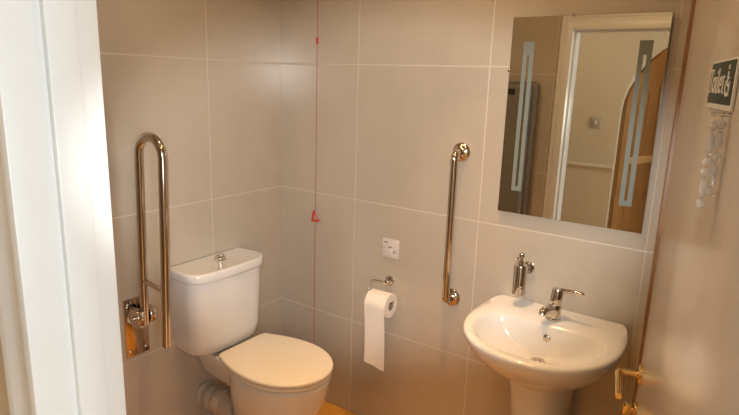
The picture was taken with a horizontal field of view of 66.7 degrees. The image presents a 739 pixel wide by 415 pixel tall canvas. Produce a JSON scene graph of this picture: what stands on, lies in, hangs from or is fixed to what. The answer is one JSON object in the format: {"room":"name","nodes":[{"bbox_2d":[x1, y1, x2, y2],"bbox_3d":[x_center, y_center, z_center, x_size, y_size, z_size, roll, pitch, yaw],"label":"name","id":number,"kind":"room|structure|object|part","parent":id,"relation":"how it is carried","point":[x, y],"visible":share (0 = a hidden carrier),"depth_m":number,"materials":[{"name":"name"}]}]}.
{"room":"public restroom","nodes":[
{"label":"public restroom","id":0,"kind":"room"},
{"bbox_2d":[0,338,9,414],"bbox_3d":[-0.119,0.272,0.716,4.200,2.400,0.065,11,15,34],"label":"wall","id":1,"kind":"structure","parent":0,"point":[4,404],"depth_m":1.14,"materials":[{"name":"paint"}]},
{"bbox_2d":[96,0,280,414],"bbox_3d":[-0.910,-0.102,2.245,0.100,2.400,1.480,11,15,34],"label":"wall","id":2,"kind":"structure","parent":0,"point":[202,77],"depth_m":2.38,"materials":[{"name":"tile"}]},
{"bbox_2d":[122,132,170,357],"bbox_3d":[-0.837,0.169,2.128,0.234,0.912,0.102,11,15,34],"label":"rail","id":3,"kind":"object","parent":2,"relation":"attached to","point":[138,313],"visible":1,"depth_m":2.12,"materials":[{"name":"silver metal"}]},
{"bbox_3d":[-0.939,0.477,2.265,0.008,0.244,0.102,11,15,34],"label":"wall plate","id":4,"kind":"part","parent":3,"relation":"part of","materials":[{"name":"silver metal"}]},
{"bbox_2d":[318,401,356,414],"bbox_3d":[-0.543,1.591,0.451,4.400,0.080,4.700,11,15,34],"label":"floor","id":5,"kind":"structure","parent":0,"point":[328,408],"depth_m":2.82,"materials":[{"name":"brown wood"}]},
{"bbox_2d":[170,247,332,414],"bbox_3d":[-0.468,0.664,2.413,0.672,0.859,0.426,11,15,34],"label":"toilet","id":6,"kind":"object","parent":5,"relation":"on","point":[215,298],"visible":1,"depth_m":2.36,"materials":[{"name":"white ceramic"}]},
{"bbox_3d":[-0.650,0.255,2.453,0.204,0.044,0.416,11,15,34],"label":"cistern lid","id":7,"kind":"part","parent":6,"relation":"part of","materials":[{"name":"white ceramic"}]},
{"bbox_3d":[-0.375,0.643,2.367,0.477,0.022,0.386,11,15,34],"label":"seat lid","id":8,"kind":"part","parent":6,"relation":"part of","materials":[{"name":"white plastic"}]},
{"bbox_3d":[-0.367,0.666,2.366,0.446,0.017,0.378,11,15,34],"label":"seat","id":9,"kind":"part","parent":6,"relation":"part of","materials":[{"name":"white plastic"}]},
{"bbox_2d":[463,295,627,414],"bbox_3d":[0.563,0.815,2.004,0.530,0.811,0.479,11,15,34],"label":"basin","id":10,"kind":"object","parent":5,"relation":"on","point":[543,360],"visible":1,"depth_m":1.95,"materials":[{"name":"white ceramic"}]},
{"bbox_2d":[539,287,584,321],"bbox_3d":[0.673,0.344,2.001,0.148,0.127,0.087,3,13,3],"label":"mixer tap","id":11,"kind":"object","parent":10,"relation":"on","point":[552,311],"visible":1,"depth_m":2.00,"materials":[{"name":"silver metal"}]},
{"bbox_3d":[0.633,0.368,2.000,0.088,0.042,0.036,-8,16,-36],"label":"spout","id":12,"kind":"part","parent":11,"relation":"part of","materials":[{"name":"silver metal"}]},
{"bbox_3d":[0.713,0.298,1.974,0.086,0.021,0.016,14,18,43],"label":"lever","id":13,"kind":"part","parent":11,"relation":"part of","materials":[{"name":"silver metal"}]},
{"bbox_2d":[280,0,690,414],"bbox_3d":[0.485,-0.058,2.244,2.400,2.400,0.100,11,15,34],"label":"wall","id":14,"kind":"structure","parent":0,"point":[401,83],"depth_m":2.38,"materials":[{"name":"tile"}]},
{"bbox_2d":[364,288,396,371],"bbox_3d":[0.049,0.544,2.526,0.111,0.350,0.112,11,15,34],"label":"toilet roll","id":15,"kind":"object","parent":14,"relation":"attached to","point":[377,306],"visible":1,"depth_m":2.48,"materials":[{"name":"white paper"}]},
{"bbox_2d":[367,275,393,303],"bbox_3d":[0.068,0.361,2.517,0.148,0.100,0.075,11,15,34],"label":"toilet roll holder","id":16,"kind":"object","parent":14,"relation":"attached to","point":[389,280],"visible":0.9,"depth_m":2.53,"materials":[{"name":"silver metal"}]},
{"bbox_2d":[382,238,399,259],"bbox_3d":[0.095,0.183,2.502,0.086,0.086,0.014,11,15,34],"label":"plate","id":17,"kind":"object","parent":14,"relation":"attached to","point":[391,247],"visible":1,"depth_m":2.50,"materials":[{"name":"white plastic"}]},
{"bbox_2d":[442,142,470,305],"bbox_3d":[0.336,0.084,2.269,0.076,0.689,0.078,11,15,34],"label":"grab bar","id":18,"kind":"object","parent":14,"relation":"attached to","point":[461,152],"visible":1,"depth_m":2.23,"materials":[{"name":"silver metal"}]},
{"bbox_2d":[512,252,534,295],"bbox_3d":[0.576,0.247,2.123,0.099,0.162,0.052,-11,18,-44],"label":"soap dispenser","id":19,"kind":"object","parent":14,"relation":"attached to","point":[521,269],"visible":1,"depth_m":2.10,"materials":[{"name":"silver metal"}]},
{"bbox_2d":[498,11,672,233],"bbox_3d":[0.716,-0.300,1.954,0.516,0.715,0.020,11,15,34],"label":"wall mirror","id":20,"kind":"object","parent":14,"relation":"attached to","point":[584,94],"visible":1,"depth_m":1.93,"materials":[{"name":"grey mirror"}]},
{"bbox_3d":[-0.082,0.261,0.768,4.200,2.400,0.065,11,15,34],"label":"wall","id":21,"kind":"structure","parent":0,"visible":0},
{"bbox_2d":[0,0,125,414],"bbox_3d":[-0.108,0.425,0.779,1.333,2.074,0.173,11,15,34],"label":"door frame","id":22,"kind":"structure","parent":21,"relation":"attached to","point":[60,335],"depth_m":0.99,"materials":[{"name":"white paint"}]},
{"bbox_3d":[-0.151,0.437,0.719,1.333,2.074,0.021,11,15,34],"label":"architrave","id":23,"kind":"part","parent":22,"relation":"part of","materials":[{"name":"white paint"}]},
{"bbox_2d":[615,0,738,414],"bbox_3d":[0.538,0.449,1.052,0.122,1.933,1.040,7,14,22],"label":"door","id":24,"kind":"structure","parent":21,"relation":"in","point":[688,361],"depth_m":0.97,"materials":[{"name":"beige paint"}]},
{"bbox_3d":[0.647,0.448,1.437,0.055,0.015,0.156,11,15,34],"label":"lever","id":25,"kind":"part","parent":24,"relation":"part of","materials":[{"name":"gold metal"}]},
{"bbox_3d":[0.692,0.540,1.509,0.022,0.034,0.010,7,14,22],"label":"turn knob","id":26,"kind":"part","parent":24,"relation":"part of","materials":[{"name":"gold metal"}]},
{"bbox_3d":[0.711,0.440,1.479,0.012,0.052,0.052,7,14,22],"label":"lever handle","id":27,"kind":"part","parent":24,"relation":"part of","materials":[{"name":"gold metal"}]},
{"bbox_2d":[707,57,738,111],"bbox_3d":[0.545,-0.190,0.869,0.007,0.075,0.208,7,14,22],"label":"sign","id":28,"kind":"object","parent":24,"relation":"attached to","point":[724,73],"visible":1,"depth_m":0.84,"materials":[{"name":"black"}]},
{"bbox_2d":[695,112,731,207],"bbox_3d":[0.498,-0.067,0.815,0.028,0.141,0.014,7,14,22],"label":"bead","id":29,"kind":"object","parent":28,"relation":"hanging from","point":[716,142],"visible":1,"depth_m":0.81,"materials":[{"name":"clear glass"}]},
{"bbox_3d":[-0.466,-0.826,-0.100,4.400,0.080,4.700,11,15,34],"label":"ceiling","id":30,"kind":"structure","parent":0,"visible":0},
{"bbox_2d":[311,0,319,343],"bbox_3d":[-0.252,-0.234,2.643,0.047,2.280,0.047,-5,15,-28],"label":"pull cord","id":31,"kind":"object","parent":30,"relation":"hanging from","point":[317,39],"visible":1,"depth_m":2.68,"materials":[{"name":"red fabric"}]},
{"bbox_3d":[-0.260,0.042,2.706,0.043,0.057,0.011,6,13,17],"label":"triangle handle","id":32,"kind":"part","parent":31,"relation":"part of","materials":[{"name":"red plastic"}]},
{"bbox_3d":[-0.253,-0.234,2.644,0.007,2.280,0.003,11,15,34],"label":"cord","id":33,"kind":"part","parent":31,"relation":"part of","materials":[{"name":"red fabric"}]}
]}

